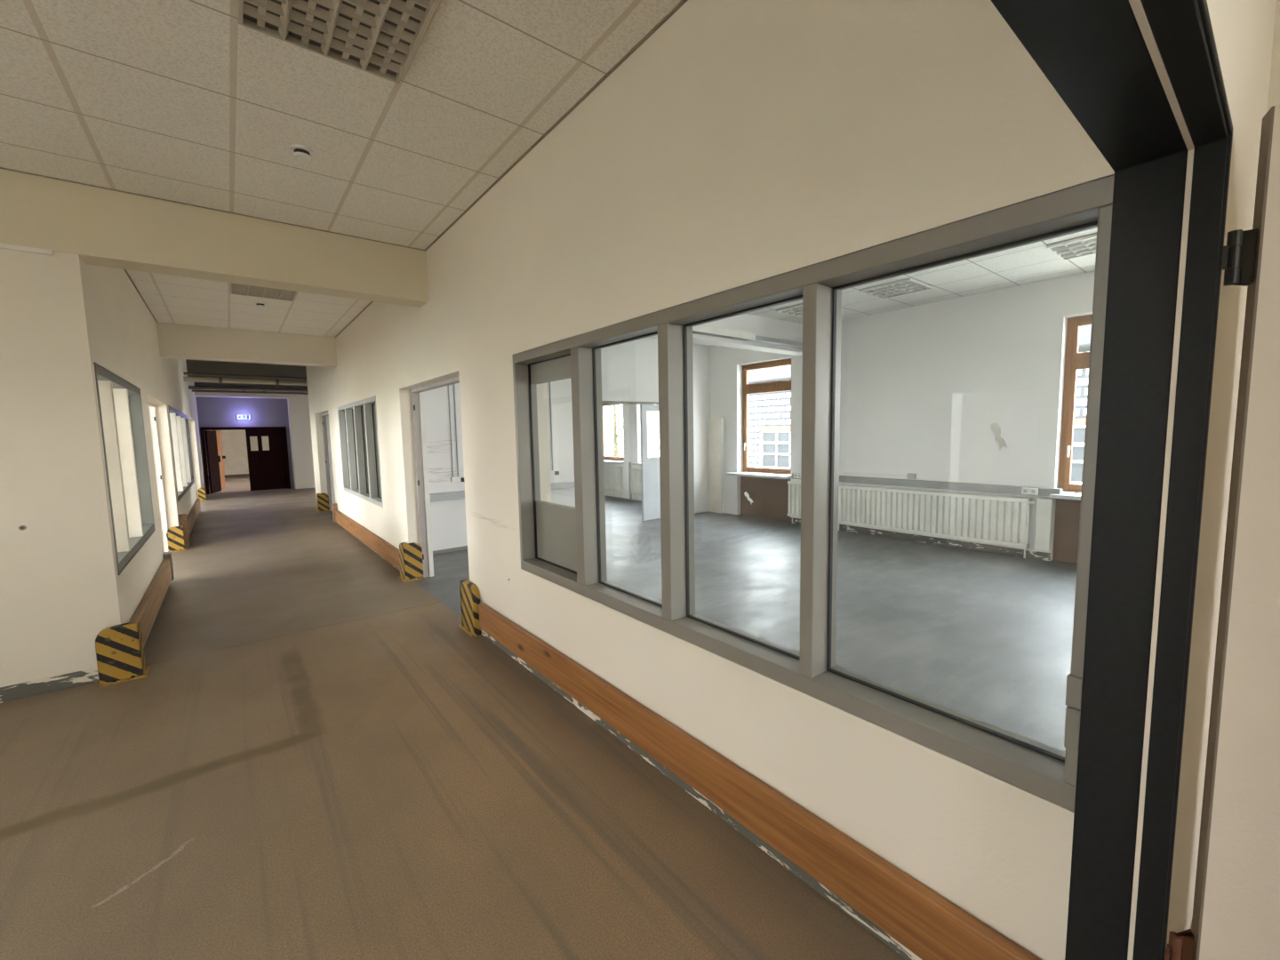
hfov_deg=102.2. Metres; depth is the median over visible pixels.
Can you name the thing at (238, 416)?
exit sign
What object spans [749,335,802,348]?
rail
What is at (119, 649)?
guard
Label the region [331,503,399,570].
rail
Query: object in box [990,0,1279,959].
door frame
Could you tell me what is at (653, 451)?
ground
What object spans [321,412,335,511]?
door
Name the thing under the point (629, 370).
wall
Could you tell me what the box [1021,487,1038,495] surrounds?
socket
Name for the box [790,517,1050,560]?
baseboard
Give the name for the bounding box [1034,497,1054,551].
panel
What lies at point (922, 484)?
cable trunking
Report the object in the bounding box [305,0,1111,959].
wall
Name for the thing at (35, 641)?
wall
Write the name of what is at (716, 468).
panel
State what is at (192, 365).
ceiling
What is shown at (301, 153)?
smoke detector
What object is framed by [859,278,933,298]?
recessed light
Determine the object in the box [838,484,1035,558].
radiator
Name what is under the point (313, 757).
floor
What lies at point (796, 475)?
socket
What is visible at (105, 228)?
beam
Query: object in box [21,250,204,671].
wall
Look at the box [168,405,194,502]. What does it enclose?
window
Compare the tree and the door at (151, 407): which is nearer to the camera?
the door at (151, 407)
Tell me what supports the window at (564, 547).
in the wall at (742, 140)
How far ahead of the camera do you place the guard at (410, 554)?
5.97 m
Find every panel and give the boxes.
[707,417,724,513]
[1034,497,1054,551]
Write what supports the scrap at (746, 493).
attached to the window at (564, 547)
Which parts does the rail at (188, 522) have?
post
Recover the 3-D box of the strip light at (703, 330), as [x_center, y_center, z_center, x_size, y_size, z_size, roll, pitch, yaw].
[1.024,-2.022,7.046,1.500,0.105,0.178,-5,7,-38]
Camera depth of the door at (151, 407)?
7.63 m
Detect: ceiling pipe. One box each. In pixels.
[183,372,306,379]
[183,376,307,385]
[188,385,307,391]
[192,389,308,394]
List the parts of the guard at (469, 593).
plate, foot plate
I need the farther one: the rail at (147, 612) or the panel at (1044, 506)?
the panel at (1044, 506)
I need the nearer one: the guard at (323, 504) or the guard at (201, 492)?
the guard at (323, 504)
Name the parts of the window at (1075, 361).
sill, handle, sash, sash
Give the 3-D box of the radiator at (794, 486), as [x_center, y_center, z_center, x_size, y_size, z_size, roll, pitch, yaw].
[2.870,0.416,8.758,0.124,0.755,0.800,-5,7,-38]
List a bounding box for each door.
[147,401,167,551]
[200,426,290,494]
[216,430,225,489]
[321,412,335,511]
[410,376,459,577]
[602,400,660,520]
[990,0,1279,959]
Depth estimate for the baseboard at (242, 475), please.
22.88 m
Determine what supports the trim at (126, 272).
attached to the wall at (742, 140)
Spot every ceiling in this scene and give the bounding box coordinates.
[0,0,681,249]
[126,269,371,336]
[185,360,306,381]
[647,336,712,345]
[651,313,802,355]
[746,227,1097,324]
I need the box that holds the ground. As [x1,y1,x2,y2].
[605,445,659,457]
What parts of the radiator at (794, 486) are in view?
panel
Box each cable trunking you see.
[429,480,574,501]
[792,472,1062,496]
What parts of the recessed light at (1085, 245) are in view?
blade, blade, blade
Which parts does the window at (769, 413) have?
pane, pane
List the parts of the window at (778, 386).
sill, sash, sash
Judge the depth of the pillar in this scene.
17.02 m
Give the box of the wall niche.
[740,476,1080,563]
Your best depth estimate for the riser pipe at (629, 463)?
12.69 m
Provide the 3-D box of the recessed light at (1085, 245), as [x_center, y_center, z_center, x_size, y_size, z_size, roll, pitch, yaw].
[4.283,-2.216,4.854,0.605,0.032,0.605,-5,7,-38]
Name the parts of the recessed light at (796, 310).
blade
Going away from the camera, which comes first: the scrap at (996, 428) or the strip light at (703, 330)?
the scrap at (996, 428)
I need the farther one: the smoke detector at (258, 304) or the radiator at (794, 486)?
the radiator at (794, 486)
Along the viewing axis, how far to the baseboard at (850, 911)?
2.12 m
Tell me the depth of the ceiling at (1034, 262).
5.93 m
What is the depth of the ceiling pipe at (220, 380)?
12.11 m
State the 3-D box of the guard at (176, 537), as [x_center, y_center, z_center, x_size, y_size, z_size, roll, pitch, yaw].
[-7.018,0.883,7.825,0.210,0.370,0.150,-5,7,-38]
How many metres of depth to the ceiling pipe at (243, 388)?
13.40 m
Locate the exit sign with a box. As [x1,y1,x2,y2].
[236,414,250,419]
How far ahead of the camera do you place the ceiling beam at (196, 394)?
16.05 m
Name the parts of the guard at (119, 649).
foot plate, plate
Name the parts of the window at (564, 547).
infill panel, infill panel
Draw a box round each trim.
[0,0,687,251]
[123,269,373,337]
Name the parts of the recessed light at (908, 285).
blade, blade, blade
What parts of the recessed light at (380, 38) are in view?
blade, blade, blade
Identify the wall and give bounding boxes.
[0,248,73,687]
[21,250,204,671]
[194,382,307,494]
[204,429,269,475]
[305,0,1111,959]
[424,337,710,554]
[603,271,1095,560]
[1266,0,1279,111]
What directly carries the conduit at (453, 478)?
attached to the wall at (629, 370)
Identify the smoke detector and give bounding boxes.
[254,302,265,307]
[289,144,313,161]
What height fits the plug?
0.032 m
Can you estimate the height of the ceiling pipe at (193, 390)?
0.074 m
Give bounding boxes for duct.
[0,242,54,255]
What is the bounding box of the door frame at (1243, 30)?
[1165,0,1276,948]
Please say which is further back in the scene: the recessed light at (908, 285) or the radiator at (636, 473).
the radiator at (636, 473)
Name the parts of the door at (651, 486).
frame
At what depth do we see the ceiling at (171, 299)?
6.69 m
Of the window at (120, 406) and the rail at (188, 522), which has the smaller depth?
the window at (120, 406)
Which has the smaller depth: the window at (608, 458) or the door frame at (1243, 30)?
the door frame at (1243, 30)
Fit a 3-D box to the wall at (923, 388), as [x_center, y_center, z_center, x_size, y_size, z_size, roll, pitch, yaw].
[3.261,-0.994,8.473,0.320,3.600,20.100,-5,7,-38]
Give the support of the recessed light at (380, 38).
in the ceiling at (178, 100)
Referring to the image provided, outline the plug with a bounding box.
[18,525,26,530]
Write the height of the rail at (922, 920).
0.207 m
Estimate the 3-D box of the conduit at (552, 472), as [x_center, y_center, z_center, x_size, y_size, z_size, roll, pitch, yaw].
[-1.425,-1.253,8.216,0.200,2.360,0.045,-5,7,-38]
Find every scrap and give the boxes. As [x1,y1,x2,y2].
[744,491,752,503]
[990,422,1007,449]
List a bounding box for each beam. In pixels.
[0,168,428,307]
[156,321,337,367]
[194,389,308,399]
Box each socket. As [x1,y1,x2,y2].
[793,472,801,478]
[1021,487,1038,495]
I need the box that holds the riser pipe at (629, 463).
[628,462,631,499]
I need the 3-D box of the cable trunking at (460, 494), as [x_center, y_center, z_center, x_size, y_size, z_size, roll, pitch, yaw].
[-1.993,0.159,7.838,2.960,0.100,0.100,-5,7,-38]
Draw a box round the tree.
[604,404,623,456]
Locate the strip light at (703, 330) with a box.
[691,324,755,342]
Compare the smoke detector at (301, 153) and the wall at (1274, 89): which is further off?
the smoke detector at (301, 153)
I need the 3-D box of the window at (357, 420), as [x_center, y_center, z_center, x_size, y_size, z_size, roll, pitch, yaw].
[-4.301,-0.461,8.006,0.158,1.494,2.992,-5,7,-38]
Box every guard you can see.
[95,621,149,687]
[166,525,187,551]
[197,487,207,501]
[316,493,329,511]
[398,542,423,582]
[458,578,481,637]
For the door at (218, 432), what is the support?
on the floor
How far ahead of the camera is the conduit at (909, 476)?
7.67 m
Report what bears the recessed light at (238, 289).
in the ceiling at (171, 299)
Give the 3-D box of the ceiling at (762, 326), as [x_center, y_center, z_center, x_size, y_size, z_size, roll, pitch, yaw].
[0.444,-2.247,6.856,5.910,0.700,0.270,-5,7,-38]
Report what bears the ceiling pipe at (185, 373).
attached to the wall at (82, 315)
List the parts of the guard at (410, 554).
plate, foot plate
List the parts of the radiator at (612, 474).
panel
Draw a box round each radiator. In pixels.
[603,465,622,497]
[630,467,641,500]
[787,480,800,523]
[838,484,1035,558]
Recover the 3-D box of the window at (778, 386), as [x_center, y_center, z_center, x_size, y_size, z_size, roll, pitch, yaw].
[2.239,-1.119,9.545,0.420,2.110,1.380,-5,7,-38]
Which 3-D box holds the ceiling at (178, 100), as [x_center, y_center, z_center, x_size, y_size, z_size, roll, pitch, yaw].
[-2.688,-1.881,1.116,5.640,0.250,4.786,-5,7,-38]
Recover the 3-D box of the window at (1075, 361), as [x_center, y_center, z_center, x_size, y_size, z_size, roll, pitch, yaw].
[5.353,-0.815,5.632,0.420,2.110,1.240,-5,7,-38]
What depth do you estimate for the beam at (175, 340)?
8.01 m
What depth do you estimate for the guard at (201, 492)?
14.12 m
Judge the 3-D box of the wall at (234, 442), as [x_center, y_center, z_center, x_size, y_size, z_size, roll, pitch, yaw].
[-17.696,-1.650,23.048,7.400,3.000,0.200,-5,7,-38]
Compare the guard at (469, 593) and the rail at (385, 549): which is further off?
the rail at (385, 549)
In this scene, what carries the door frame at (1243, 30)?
in the wall at (742, 140)
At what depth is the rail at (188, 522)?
8.92 m
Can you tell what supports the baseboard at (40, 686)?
attached to the wall at (35, 641)
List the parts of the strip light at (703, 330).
rail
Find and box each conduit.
[448,384,463,481]
[549,382,559,474]
[797,469,916,479]
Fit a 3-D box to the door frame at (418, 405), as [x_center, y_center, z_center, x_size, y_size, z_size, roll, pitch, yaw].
[-1.941,0.110,5.269,0.125,2.190,1.930,-5,7,-38]
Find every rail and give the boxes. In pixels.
[129,552,174,647]
[178,498,200,546]
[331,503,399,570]
[478,602,1040,959]
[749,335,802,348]
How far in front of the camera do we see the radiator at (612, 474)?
13.13 m
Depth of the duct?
3.25 m
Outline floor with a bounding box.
[0,476,1077,959]
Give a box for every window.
[93,362,155,575]
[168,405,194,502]
[337,394,383,508]
[512,168,1114,817]
[602,403,623,463]
[725,358,791,479]
[748,324,1091,493]
[1049,314,1092,500]
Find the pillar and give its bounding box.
[287,398,315,488]
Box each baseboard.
[0,667,99,703]
[224,473,249,477]
[336,522,921,959]
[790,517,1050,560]
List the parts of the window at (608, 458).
sill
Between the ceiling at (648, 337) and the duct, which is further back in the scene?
the ceiling at (648, 337)
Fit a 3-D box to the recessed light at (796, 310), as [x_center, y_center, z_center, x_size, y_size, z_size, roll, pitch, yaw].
[2.350,-2.405,7.283,0.605,0.032,0.605,-5,7,-38]
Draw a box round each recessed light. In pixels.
[230,282,297,301]
[237,0,439,83]
[776,303,802,316]
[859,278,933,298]
[1046,233,1096,260]
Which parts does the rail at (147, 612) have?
post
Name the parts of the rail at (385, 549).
post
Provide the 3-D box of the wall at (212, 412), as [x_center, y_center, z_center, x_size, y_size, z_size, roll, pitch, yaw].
[-11.284,-1.712,17.551,6.140,3.900,0.250,-5,7,-38]
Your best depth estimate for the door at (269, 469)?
16.66 m

